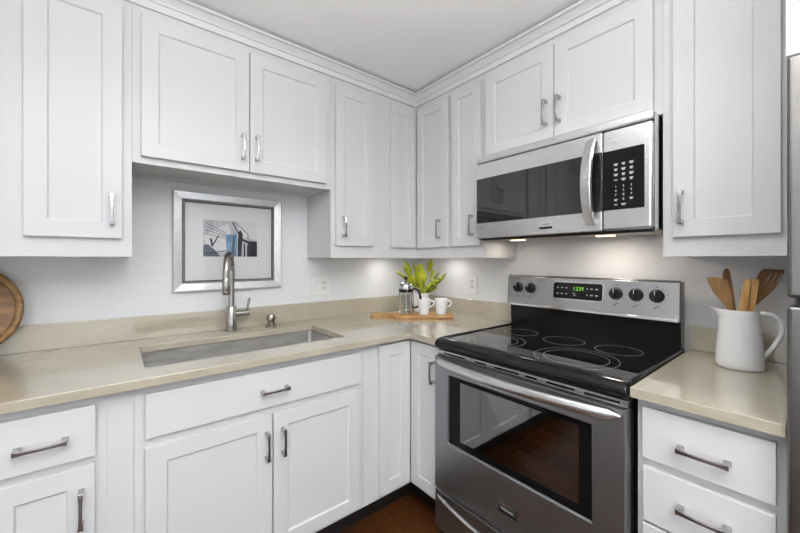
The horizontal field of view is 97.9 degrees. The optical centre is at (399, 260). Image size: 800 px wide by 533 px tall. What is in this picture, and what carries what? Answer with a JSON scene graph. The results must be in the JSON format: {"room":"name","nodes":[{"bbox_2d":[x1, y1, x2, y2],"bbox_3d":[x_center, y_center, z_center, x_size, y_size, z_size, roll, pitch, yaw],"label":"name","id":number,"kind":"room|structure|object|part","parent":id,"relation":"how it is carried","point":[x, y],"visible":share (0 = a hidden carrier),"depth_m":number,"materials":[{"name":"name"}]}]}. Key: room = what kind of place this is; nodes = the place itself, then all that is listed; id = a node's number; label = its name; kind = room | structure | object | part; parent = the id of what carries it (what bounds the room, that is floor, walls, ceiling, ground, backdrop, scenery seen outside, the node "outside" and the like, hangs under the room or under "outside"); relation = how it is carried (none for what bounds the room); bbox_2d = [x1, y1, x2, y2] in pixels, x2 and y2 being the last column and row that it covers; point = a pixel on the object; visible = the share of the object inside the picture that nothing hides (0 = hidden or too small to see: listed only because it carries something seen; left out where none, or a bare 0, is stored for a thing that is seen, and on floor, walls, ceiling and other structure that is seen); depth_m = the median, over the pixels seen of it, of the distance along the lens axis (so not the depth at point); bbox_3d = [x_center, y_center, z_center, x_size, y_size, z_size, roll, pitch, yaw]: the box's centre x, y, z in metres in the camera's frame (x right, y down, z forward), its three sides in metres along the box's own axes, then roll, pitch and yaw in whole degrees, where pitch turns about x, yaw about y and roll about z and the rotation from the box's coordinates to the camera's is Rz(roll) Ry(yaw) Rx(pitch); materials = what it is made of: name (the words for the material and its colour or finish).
{"room":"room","nodes":[
{"label":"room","id":0,"kind":"room"},
{"bbox_2d":[0,177,418,325],"bbox_3d":[-1.510,0.101,1.434,4.400,2.352,0.100,0,0,-39],"label":"wall","id":1,"kind":"structure","parent":0,"point":[52,289],"depth_m":1.66,"materials":[{"name":"paint"}]},
{"bbox_2d":[0,0,131,256],"bbox_3d":[-1.442,-0.504,1.186,0.832,0.984,0.366,0,0,-39],"label":"upper cabinet","id":2,"kind":"object","parent":1,"relation":"attached to","point":[66,65],"visible":1,"depth_m":1.23,"materials":[{"name":"white paint"}]},
{"bbox_3d":[-1.155,-0.522,1.242,0.258,0.880,0.020,0,0,-39],"label":"door","id":3,"kind":"part","parent":2,"relation":"part of","materials":[{"name":"white paint"}]},
{"bbox_3d":[-1.060,-0.188,1.283,0.014,0.116,0.035,0,0,-39],"label":"handle","id":4,"kind":"part","parent":2,"relation":"part of","materials":[{"name":"silver metal"}]},
{"bbox_2d":[172,189,280,291],"bbox_3d":[-0.895,-0.093,1.850,0.528,0.496,0.026,0,0,-39],"label":"picture frame","id":5,"kind":"object","parent":1,"relation":"attached to","point":[203,231],"visible":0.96,"depth_m":1.82,"materials":[{"name":"silver metal"}]},
{"bbox_3d":[-0.893,-0.093,1.847,0.449,0.416,0.010,0,0,-39],"label":"bead trim","id":6,"kind":"part","parent":5,"relation":"part of","materials":[{"name":"silver metal"}]},
{"bbox_2d":[203,219,256,256],"bbox_3d":[-0.897,-0.113,1.853,0.264,0.188,0.001,0,0,-39],"label":"print","id":7,"kind":"object","parent":5,"relation":"attached to","point":[220,236],"depth_m":1.85,"materials":[{"name":"multicoloured paper"}]},
{"bbox_2d":[132,4,329,197],"bbox_3d":[-0.788,-0.688,1.718,0.852,0.616,0.366,0,0,-39],"label":"upper cabinet","id":8,"kind":"object","parent":1,"relation":"attached to","point":[209,109],"visible":1,"depth_m":1.55,"materials":[{"name":"white paint"}]},
{"bbox_3d":[-0.855,-0.684,1.486,0.401,0.555,0.020,0,0,-39],"label":"door","id":9,"kind":"part","parent":8,"relation":"part of","materials":[{"name":"white paint"}]},
{"bbox_3d":[-0.705,-0.515,1.572,0.014,0.116,0.035,0,0,-39],"label":"handle","id":10,"kind":"part","parent":8,"relation":"part of","materials":[{"name":"silver metal"}]},
{"bbox_3d":[-0.658,-0.518,1.611,0.014,0.116,0.035,0,0,-39],"label":"handle","id":11,"kind":"part","parent":8,"relation":"part of","materials":[{"name":"silver metal"}]},
{"bbox_3d":[-0.545,-0.684,1.738,0.389,0.555,0.020,0,0,-39],"label":"door","id":12,"kind":"part","parent":8,"relation":"part of","materials":[{"name":"white paint"}]},
{"bbox_2d":[0,294,510,354],"bbox_3d":[-0.587,0.311,1.552,2.619,0.104,0.880,0,0,-39],"label":"backsplash","id":13,"kind":"structure","parent":1,"relation":"attached to","point":[38,337],"depth_m":1.73,"materials":[{"name":"beige stone"}]},
{"bbox_2d":[310,275,328,295],"bbox_3d":[-0.499,0.158,2.181,0.128,0.126,0.016,0,0,-39],"label":"switch plate","id":14,"kind":"object","parent":1,"relation":"attached to","point":[319,284],"visible":1,"depth_m":2.18,"materials":[{"name":"white plastic"}]},
{"bbox_2d":[313,280,318,290],"bbox_3d":[-0.520,0.158,2.160,0.037,0.070,0.010,0,0,-39],"label":"switch","id":15,"kind":"object","parent":14,"relation":"attached to","point":[315,282],"depth_m":2.16,"materials":[{"name":"white plastic"}]},
{"bbox_2d":[322,280,326,290],"bbox_3d":[-0.477,0.158,2.200,0.037,0.070,0.003,0,0,-39],"label":"socket","id":16,"kind":"object","parent":14,"relation":"attached to","point":[324,282],"depth_m":2.20,"materials":[{"name":"grey plastic"}]},
{"bbox_2d":[307,77,380,257],"bbox_3d":[-0.327,-0.504,2.093,0.334,0.984,0.366,0,0,-39],"label":"upper cabinet","id":17,"kind":"object","parent":1,"relation":"attached to","point":[344,220],"visible":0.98,"depth_m":1.97,"materials":[{"name":"white paint"}]},
{"bbox_3d":[-0.301,-0.184,1.901,0.014,0.116,0.035,0,0,-39],"label":"handle","id":18,"kind":"part","parent":17,"relation":"part of","materials":[{"name":"silver metal"}]},
{"bbox_3d":[-0.254,-0.521,1.975,0.250,0.882,0.020,0,0,-39],"label":"door","id":19,"kind":"part","parent":17,"relation":"part of","materials":[{"name":"white paint"}]},
{"bbox_2d":[188,0,580,92],"bbox_3d":[-0.153,-1.115,-0.234,4.400,0.080,4.400,0,0,-39],"label":"ceiling","id":20,"kind":"structure","parent":0,"point":[411,45],"depth_m":1.61,"materials":[{"name":"paint"}]},
{"bbox_2d":[124,0,415,107],"bbox_3d":[-0.773,-1.029,1.543,2.320,0.068,0.060,0,0,-39],"label":"trim","id":21,"kind":"structure","parent":20,"relation":"attached to","point":[185,11],"depth_m":1.66,"materials":[{"name":"white paint"}]},
{"bbox_2d":[416,0,628,107],"bbox_3d":[0.606,-1.029,1.639,0.060,0.068,1.651,0,0,-39],"label":"trim","id":22,"kind":"structure","parent":20,"relation":"attached to","point":[582,11],"depth_m":1.66,"materials":[{"name":"white paint"}]},
{"bbox_2d":[338,491,443,532],"bbox_3d":[-0.153,1.317,-0.234,4.400,0.080,4.400,0,0,-39],"label":"floor","id":23,"kind":"structure","parent":0,"point":[409,513],"depth_m":1.72,"materials":[{"name":"brown wood"}]},
{"bbox_2d":[0,390,133,532],"bbox_3d":[-1.337,0.835,1.054,0.828,0.883,0.704,0,0,-39],"label":"base cabinet","id":24,"kind":"object","parent":23,"relation":"on","point":[68,467],"visible":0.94,"depth_m":0.98,"materials":[{"name":"white paint"}]},
{"bbox_3d":[-0.959,0.500,0.930,0.107,0.014,0.035,0,0,-39],"label":"handle","id":25,"kind":"part","parent":24,"relation":"part of","materials":[{"name":"silver metal"}]},
{"bbox_3d":[-0.977,0.858,0.952,0.217,0.538,0.020,0,0,-39],"label":"door","id":26,"kind":"part","parent":24,"relation":"part of","materials":[{"name":"white paint"}]},
{"bbox_3d":[-0.976,0.495,0.952,0.219,0.148,0.020,0,0,-39],"label":"drawer","id":27,"kind":"part","parent":24,"relation":"part of","materials":[{"name":"white paint"}]},
{"bbox_3d":[-0.898,0.705,0.980,0.014,0.107,0.035,0,0,-39],"label":"handle","id":28,"kind":"part","parent":24,"relation":"part of","materials":[{"name":"silver metal"}]},
{"bbox_2d":[134,347,362,532],"bbox_3d":[-0.687,0.835,1.583,0.846,0.883,0.704,0,0,-39],"label":"base cabinet","id":29,"kind":"object","parent":23,"relation":"on","point":[277,447],"visible":0.99,"depth_m":1.30,"materials":[{"name":"white paint"}]},
{"bbox_3d":[-0.648,0.858,1.219,0.395,0.538,0.020,0,0,-39],"label":"door","id":30,"kind":"part","parent":29,"relation":"part of","materials":[{"name":"white paint"}]},
{"bbox_3d":[-0.494,0.491,1.344,0.789,0.141,0.020,0,0,-39],"label":"drawer","id":31,"kind":"part","parent":29,"relation":"part of","materials":[{"name":"white paint"}]},
{"bbox_3d":[-0.495,0.703,1.307,0.014,0.107,0.035,0,0,-39],"label":"handle","id":32,"kind":"part","parent":29,"relation":"part of","materials":[{"name":"silver metal"}]},
{"bbox_3d":[-0.471,0.496,1.327,0.107,0.014,0.035,0,0,-39],"label":"handle","id":33,"kind":"part","parent":29,"relation":"part of","materials":[{"name":"silver metal"}]},
{"bbox_3d":[-0.447,0.703,1.346,0.014,0.107,0.035,0,0,-39],"label":"handle","id":34,"kind":"part","parent":29,"relation":"part of","materials":[{"name":"silver metal"}]},
{"bbox_3d":[-0.340,0.858,1.470,0.391,0.538,0.020,0,0,-39],"label":"door","id":35,"kind":"part","parent":29,"relation":"part of","materials":[{"name":"white paint"}]},
{"bbox_2d":[353,338,438,523],"bbox_3d":[0.063,0.835,2.080,0.942,0.883,0.878,0,0,-39],"label":"base cabinet","id":36,"kind":"object","parent":23,"relation":"on","point":[399,376],"visible":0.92,"depth_m":1.70,"materials":[{"name":"white paint"}]},
{"bbox_2d":[0,294,510,414],"bbox_3d":[-0.587,0.326,1.552,2.619,0.132,0.880,0,0,-39],"label":"countertop","id":37,"kind":"structure","parent":36,"relation":"on","point":[42,365],"depth_m":1.49,"materials":[{"name":"beige stone"}]},
{"bbox_2d":[0,273,23,344],"bbox_3d":[-1.568,0.183,1.213,0.356,0.345,0.127,0,0,-39],"label":"round tray","id":38,"kind":"object","parent":37,"relation":"on","point":[11,298],"visible":1,"depth_m":1.30,"materials":[{"name":"brown wood"}]},
{"bbox_2d":[222,251,250,331],"bbox_3d":[-0.843,0.159,1.734,0.105,0.408,0.234,0,0,3],"label":"faucet","id":39,"kind":"object","parent":37,"relation":"on","point":[228,280],"visible":1,"depth_m":1.76,"materials":[{"name":"silver metal"}]},
{"bbox_3d":[-0.839,0.095,1.708,0.030,0.280,0.185,0,0,-18],"label":"spout","id":40,"kind":"part","parent":39,"relation":"part of","materials":[{"name":"silver metal"}]},
{"bbox_2d":[141,330,332,367],"bbox_3d":[-0.677,0.493,1.564,0.799,0.200,0.404,0,0,-39],"label":"sink","id":41,"kind":"object","parent":37,"relation":"in","point":[198,352],"visible":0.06,"depth_m":1.68,"materials":[{"name":"metal"}]},
{"bbox_2d":[265,314,279,326],"bbox_3d":[-0.703,0.328,1.912,0.058,0.070,0.068,0,0,31],"label":"soap dispenser","id":42,"kind":"object","parent":37,"relation":"on","point":[270,318],"visible":1,"depth_m":1.89,"materials":[{"name":"silver metal"}]},
{"bbox_2d":[370,311,453,318],"bbox_3d":[0.071,0.353,2.244,0.526,0.020,0.180,0,0,1],"label":"cutting board","id":43,"kind":"object","parent":37,"relation":"on","point":[432,315],"visible":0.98,"depth_m":2.16,"materials":[{"name":"brown wood"}]},
{"bbox_2d":[399,276,421,314],"bbox_3d":[0.059,0.224,2.222,0.140,0.238,0.093,0,0,25],"label":"press","id":44,"kind":"object","parent":43,"relation":"on","point":[405,287],"visible":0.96,"depth_m":2.21,"materials":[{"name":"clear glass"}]},
{"bbox_3d":[0.038,0.260,2.232,0.092,0.166,0.092,0,0,-39],"label":"metal frame","id":45,"kind":"part","parent":44,"relation":"part of","materials":[{"name":"silver metal"}]},
{"bbox_3d":[0.038,0.155,2.232,0.093,0.039,0.093,0,0,-39],"label":"lid","id":46,"kind":"part","parent":44,"relation":"part of","materials":[{"name":"silver metal"}]},
{"bbox_3d":[0.110,0.243,2.232,0.059,0.133,0.016,0,0,3],"label":"handle","id":47,"kind":"part","parent":44,"relation":"part of","materials":[{"name":"black plastic"}]},
{"bbox_2d":[417,298,434,314],"bbox_3d":[0.158,0.293,2.208,0.103,0.100,0.086,0,0,-39],"label":"mug","id":48,"kind":"object","parent":43,"relation":"on","point":[424,303],"visible":1,"depth_m":2.17,"materials":[{"name":"white ceramic"}]},
{"bbox_2d":[434,298,451,314],"bbox_3d":[0.267,0.293,2.209,0.103,0.100,0.086,0,0,-39],"label":"mug","id":49,"kind":"object","parent":43,"relation":"on","point":[441,306],"visible":1,"depth_m":2.18,"materials":[{"name":"white ceramic"}]},
{"bbox_2d":[396,258,446,310],"bbox_3d":[0.147,0.175,2.433,0.355,0.375,0.163,0,0,19],"label":"potted plant","id":50,"kind":"object","parent":37,"relation":"on","point":[418,280],"visible":0.89,"depth_m":2.43,"materials":[{"name":"green plant"}]},
{"bbox_3d":[0.149,0.295,2.445,0.116,0.136,0.116,0,0,-39],"label":"pot","id":51,"kind":"part","parent":50,"relation":"part of","materials":[{"name":"white ceramic"}]},
{"bbox_3d":[-0.028,0.768,1.724,0.190,0.718,0.020,0,0,-39],"label":"door","id":52,"kind":"part","parent":36,"relation":"part of","materials":[{"name":"white paint"}]},
{"bbox_3d":[0.127,0.768,1.703,0.020,0.718,0.200,0,0,-39],"label":"door","id":53,"kind":"part","parent":36,"relation":"part of","materials":[{"name":"white paint"}]},
{"bbox_3d":[0.146,0.530,1.635,0.035,0.107,0.014,0,0,-39],"label":"handle","id":54,"kind":"part","parent":36,"relation":"part of","materials":[{"name":"silver metal"}]},
{"bbox_2d":[435,274,684,532],"bbox_3d":[0.639,0.678,1.483,0.745,1.197,0.772,0,0,-39],"label":"range","id":55,"kind":"object","parent":23,"relation":"on","point":[536,415],"visible":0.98,"depth_m":1.38,"materials":[{"name":"silver metal"}]},
{"bbox_3d":[0.379,1.053,1.264,0.057,0.024,0.734,0,0,-39],"label":"handle","id":56,"kind":"part","parent":55,"relation":"part of","materials":[{"name":"metal"}]},
{"bbox_3d":[0.421,1.120,1.306,0.051,0.174,0.764,0,0,-39],"label":"storage drawer","id":57,"kind":"part","parent":55,"relation":"part of","materials":[{"name":"metal"}]},
{"bbox_3d":[0.639,0.146,1.896,0.024,0.054,0.054,0,0,-39],"label":"knob","id":58,"kind":"part","parent":55,"relation":"part of","materials":[{"name":"black plastic"}]},
{"bbox_3d":[0.684,0.146,1.840,0.024,0.054,0.054,0,0,-39],"label":"knob","id":59,"kind":"part","parent":55,"relation":"part of","materials":[{"name":"black plastic"}]},
{"bbox_2d":[435,354,630,532],"bbox_3d":[0.609,0.728,1.458,0.667,0.594,0.764,0,0,-39],"label":"oven","id":60,"kind":"object","parent":55,"relation":"in","point":[518,453],"depth_m":1.30,"materials":[{"name":"silver metal"}]},
{"bbox_3d":[0.429,0.418,1.312,0.037,0.022,0.764,0,0,-39],"label":"vent trim","id":61,"kind":"part","parent":55,"relation":"part of","materials":[{"name":"metal"}]},
{"bbox_2d":[448,324,676,379],"bbox_3d":[0.655,0.368,1.495,0.565,0.019,0.744,0,0,-39],"label":"cooktop","id":62,"kind":"object","parent":55,"relation":"in","point":[619,358],"depth_m":1.41,"materials":[{"name":"black glass"}]},
{"bbox_3d":[0.840,0.148,1.657,0.008,0.077,0.226,0,0,-39],"label":"clock panel","id":63,"kind":"part","parent":55,"relation":"part of","materials":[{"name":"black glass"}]},
{"bbox_3d":[0.940,0.146,1.525,0.024,0.054,0.054,0,0,-39],"label":"knob","id":64,"kind":"part","parent":55,"relation":"part of","materials":[{"name":"black plastic"}]},
{"bbox_3d":[0.989,0.146,1.465,0.024,0.054,0.054,0,0,-39],"label":"knob","id":65,"kind":"part","parent":55,"relation":"part of","materials":[{"name":"black plastic"}]},
{"bbox_3d":[1.035,0.146,1.409,0.024,0.054,0.054,0,0,-39],"label":"knob","id":66,"kind":"part","parent":55,"relation":"part of","materials":[{"name":"black plastic"}]},
{"bbox_2d":[638,399,786,532],"bbox_3d":[1.018,0.835,1.093,0.704,0.883,0.293,0,0,-39],"label":"base cabinet","id":67,"kind":"object","parent":23,"relation":"on","point":[697,473],"visible":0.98,"depth_m":0.89,"materials":[{"name":"white paint"}]},
{"bbox_3d":[0.781,0.937,0.899,0.020,0.381,0.259,0,0,-39],"label":"drawer","id":68,"kind":"part","parent":67,"relation":"part of","materials":[{"name":"white paint"}]},
{"bbox_3d":[0.761,0.657,0.879,0.035,0.014,0.107,0,0,-39],"label":"handle","id":69,"kind":"part","parent":67,"relation":"part of","materials":[{"name":"silver metal"}]},
{"bbox_3d":[0.761,0.498,0.879,0.035,0.014,0.107,0,0,-39],"label":"handle","id":70,"kind":"part","parent":67,"relation":"part of","materials":[{"name":"silver metal"}]},
{"bbox_2d":[630,325,786,437],"bbox_3d":[1.021,0.329,1.100,0.693,0.126,0.300,0,0,-39],"label":"countertop","id":71,"kind":"structure","parent":67,"relation":"on","point":[692,382],"depth_m":0.99,"materials":[{"name":"beige stone"}]},
{"bbox_2d":[710,307,785,371],"bbox_3d":[1.160,0.263,1.168,0.122,0.199,0.175,0,0,-39],"label":"pitcher","id":72,"kind":"object","parent":71,"relation":"on","point":[739,341],"visible":0.98,"depth_m":1.14,"materials":[{"name":"white ceramic"}]},
{"bbox_2d":[706,277,733,309],"bbox_3d":[1.114,0.200,1.191,0.105,0.284,0.013,0,0,22],"label":"wooden spatula","id":73,"kind":"object","parent":72,"relation":"in","point":[720,287],"visible":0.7,"depth_m":1.19,"materials":[{"name":"brown wood"}]},
{"bbox_2d":[722,268,735,310],"bbox_3d":[1.147,0.185,1.194,0.065,0.313,0.011,0,0,25],"label":"wooden spoon","id":74,"kind":"object","parent":72,"relation":"in","point":[726,275],"visible":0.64,"depth_m":1.20,"materials":[{"name":"brown wood"}]},
{"bbox_2d":[737,278,758,311],"bbox_3d":[1.153,0.201,1.161,0.066,0.281,0.021,0,0,29],"label":"tongs","id":75,"kind":"object","parent":72,"relation":"in","point":[748,297],"visible":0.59,"depth_m":1.15,"materials":[{"name":"brown wood"}]},
{"bbox_3d":[1.139,0.202,1.161,0.042,0.280,0.008,0,0,29],"label":"arm","id":76,"kind":"part","parent":75,"relation":"part of","materials":[{"name":"brown wood"}]},
{"bbox_3d":[1.172,0.201,1.158,0.030,0.281,0.008,0,0,29],"label":"arm","id":77,"kind":"part","parent":75,"relation":"part of","materials":[{"name":"brown wood"}]},
{"bbox_2d":[755,269,784,305],"bbox_3d":[1.197,0.185,1.168,0.125,0.313,0.018,0,0,41],"label":"slotted turner","id":78,"kind":"object","parent":72,"relation":"in","point":[765,288],"visible":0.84,"depth_m":1.15,"materials":[{"name":"brown wood"}]},
{"bbox_3d":[1.216,0.249,1.143,0.070,0.159,0.015,0,0,29],"label":"handle","id":79,"kind":"part","parent":72,"relation":"part of","materials":[{"name":"white ceramic"}]},
{"bbox_3d":[0.780,0.489,0.900,0.020,0.144,0.261,0,0,-39],"label":"drawer","id":80,"kind":"part","parent":67,"relation":"part of","materials":[{"name":"white paint"}]},
{"bbox_3d":[0.781,0.661,0.899,0.020,0.153,0.259,0,0,-39],"label":"drawer","id":81,"kind":"part","parent":67,"relation":"part of","materials":[{"name":"white paint"}]},
{"bbox_2d":[787,54,799,532],"bbox_3d":[1.321,0.419,0.659,0.725,1.715,0.759,0,0,-39],"label":"refrigerator","id":82,"kind":"object","parent":23,"relation":"on","point":[793,63],"visible":1,"depth_m":0.74,"materials":[{"name":"grey metal"}]},
{"bbox_3d":[1.098,0.638,0.477,0.062,1.078,0.759,0,0,-39],"label":"fridge door","id":83,"kind":"part","parent":82,"relation":"part of","materials":[{"name":"metal"}]},
{"bbox_3d":[1.098,-0.179,0.477,0.062,0.520,0.759,0,0,-39],"label":"freezer door","id":84,"kind":"part","parent":82,"relation":"part of","materials":[{"name":"metal"}]},
{"bbox_2d":[419,234,793,351],"bbox_3d":[1.515,0.101,1.122,0.100,2.352,4.200,0,0,-39],"label":"wall","id":85,"kind":"structure","parent":0,"point":[639,256],"depth_m":1.64,"materials":[{"name":"paint"}]},
{"bbox_2d":[381,90,451,257],"bbox_3d":[0.116,-0.504,2.288,0.597,0.984,0.622,0,0,-39],"label":"upper cabinet","id":86,"kind":"object","parent":85,"relation":"attached to","point":[416,143],"visible":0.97,"depth_m":2.15,"materials":[{"name":"white paint"}]},
{"bbox_3d":[0.020,-0.520,2.197,0.198,0.884,0.020,0,0,-39],"label":"door","id":87,"kind":"part","parent":86,"relation":"part of","materials":[{"name":"white paint"}]},
{"bbox_3d":[0.201,-0.520,2.149,0.020,0.884,0.269,0,0,-39],"label":"door","id":88,"kind":"part","parent":86,"relation":"part of","materials":[{"name":"white paint"}]},
{"bbox_3d":[0.224,-0.186,2.075,0.035,0.116,0.014,0,0,-39],"label":"handle","id":89,"kind":"part","parent":86,"relation":"part of","materials":[{"name":"silver metal"}]},
{"bbox_2d":[467,275,476,293],"bbox_3d":[0.477,0.159,2.312,0.009,0.124,0.086,0,0,-39],"label":"wall outlet","id":90,"kind":"object","parent":85,"relation":"attached to","point":[471,279],"visible":1,"depth_m":2.31,"materials":[{"name":"white plastic"}]},
{"bbox_2d":[469,279,473,289],"bbox_3d":[0.475,0.159,2.311,0.003,0.070,0.036,0,0,-39],"label":"socket","id":91,"kind":"object","parent":90,"relation":"attached to","point":[471,281],"depth_m":2.31,"materials":[{"name":"grey plastic"}]},
{"bbox_2d":[452,74,515,257],"bbox_3d":[0.475,-0.504,2.029,0.366,0.984,0.232,0,0,-39],"label":"upper cabinet","id":92,"kind":"object","parent":85,"relation":"attached to","point":[468,98],"visible":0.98,"depth_m":1.94,"materials":[{"name":"white paint"}]},
{"bbox_3d":[0.369,-0.520,1.941,0.020,0.883,0.204,0,0,-39],"label":"door","id":93,"kind":"part","parent":92,"relation":"part of","materials":[{"name":"white paint"}]},
{"bbox_3d":[0.380,-0.190,1.884,0.035,0.116,0.014,0,0,-39],"label":"handle","id":94,"kind":"part","parent":92,"relation":"part of","materials":[{"name":"silver metal"}]},
{"bbox_2d":[484,0,662,155],"bbox_3d":[0.795,-0.761,1.635,0.366,0.470,0.782,0,0,-39],"label":"upper cabinet","id":95,"kind":"object","parent":85,"relation":"attached to","point":[609,66],"visible":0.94,"depth_m":1.46,"materials":[{"name":"white paint"}]},
{"bbox_3d":[0.571,-0.750,1.693,0.020,0.424,0.366,0,0,-39],"label":"door","id":96,"kind":"part","parent":95,"relation":"part of","materials":[{"name":"white paint"}]},
{"bbox_3d":[0.645,-0.660,1.558,0.035,0.116,0.014,0,0,-39],"label":"handle","id":97,"kind":"part","parent":95,"relation":"part of","materials":[{"name":"silver metal"}]},
{"bbox_3d":[0.683,-0.660,1.511,0.035,0.116,0.014,0,0,-39],"label":"handle","id":98,"kind":"part","parent":95,"relation":"part of","materials":[{"name":"silver metal"}]},
{"bbox_2d":[476,109,662,240],"bbox_3d":[0.762,-0.312,1.602,0.457,0.423,0.762,0,0,-39],"label":"microwave","id":99,"kind":"object","parent":95,"relation":"attached to","point":[605,179],"visible":1,"depth_m":1.40,"materials":[{"name":"silver metal"}]},
{"bbox_3d":[0.586,-0.298,1.562,0.021,0.374,0.600,0,0,-39],"label":"door","id":100,"kind":"part","parent":99,"relation":"part of","materials":[{"name":"metal"}]},
{"bbox_3d":[0.721,-0.300,1.335,0.048,0.335,0.046,0,0,-25],"label":"handle","id":101,"kind":"part","parent":99,"relation":"part of","materials":[{"name":"metal"}]},
{"bbox_3d":[0.827,-0.298,1.266,0.021,0.374,0.160,0,0,-39],"label":"control panel","id":102,"kind":"part","parent":99,"relation":"part of","materials":[{"name":"metal"}]},
{"bbox_3d":[0.667,-0.316,1.524,0.041,0.411,0.760,0,0,-39],"label":"trim","id":103,"kind":"part","parent":99,"relation":"part of","materials":[{"name":"metal"}]},
{"bbox_3d":[0.804,-0.750,1.406,0.020,0.424,0.365,0,0,-39],"label":"door","id":104,"kind":"part","parent":95,"relation":"part of","materials":[{"name":"white paint"}]},
{"bbox_2d":[663,0,786,256],"bbox_3d":[1.141,-0.504,1.210,0.366,0.984,0.311,0,0,-39],"label":"upper cabinet","id":105,"kind":"object","parent":85,"relation":"attached to","point":[725,61],"visible":0.98,"depth_m":1.12,"materials":[{"name":"white paint"}]},
{"bbox_3d":[0.950,-0.181,1.182,0.035,0.116,0.014,0,0,-39],"label":"handle","id":106,"kind":"part","parent":105,"relation":"part of","materials":[{"name":"silver metal"}]},
{"bbox_2d":[710,288,740,319],"bbox_3d":[1.259,0.172,1.350,0.009,0.124,0.086,0,0,-39],"label":"wall outlet","id":107,"kind":"object","parent":85,"relation":"attached to","point":[714,300],"visible":0.21,"depth_m":1.37,"materials":[{"name":"white plastic"}]},
{"bbox_2d":[719,300,725,307],"bbox_3d":[1.257,0.172,1.349,0.003,0.070,0.036,0,0,-39],"label":"socket","id":108,"kind":"object","parent":107,"relation":"attached to","point":[721,305],"depth_m":1.36,"materials":[{"name":"grey"}]},
{"bbox_2d":[689,325,786,363],"bbox_3d":[1.282,0.314,1.312,0.020,0.098,0.300,0,0,-39],"label":"backsplash","id":109,"kind":"structure","parent":85,"relation":"attached to","point":[701,338],"depth_m":1.37,"materials":[{"name":"beige stone"}]},
{"bbox_2d":[786,0,799,59],"bbox_3d":[1.369,-0.772,0.686,0.674,0.592,0.788,0,0,-39],"label":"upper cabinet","id":110,"kind":"object","parent":85,"relation":"attached to","point":[792,6],"visible":0.5,"depth_m":0.81,"materials":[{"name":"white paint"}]}
]}

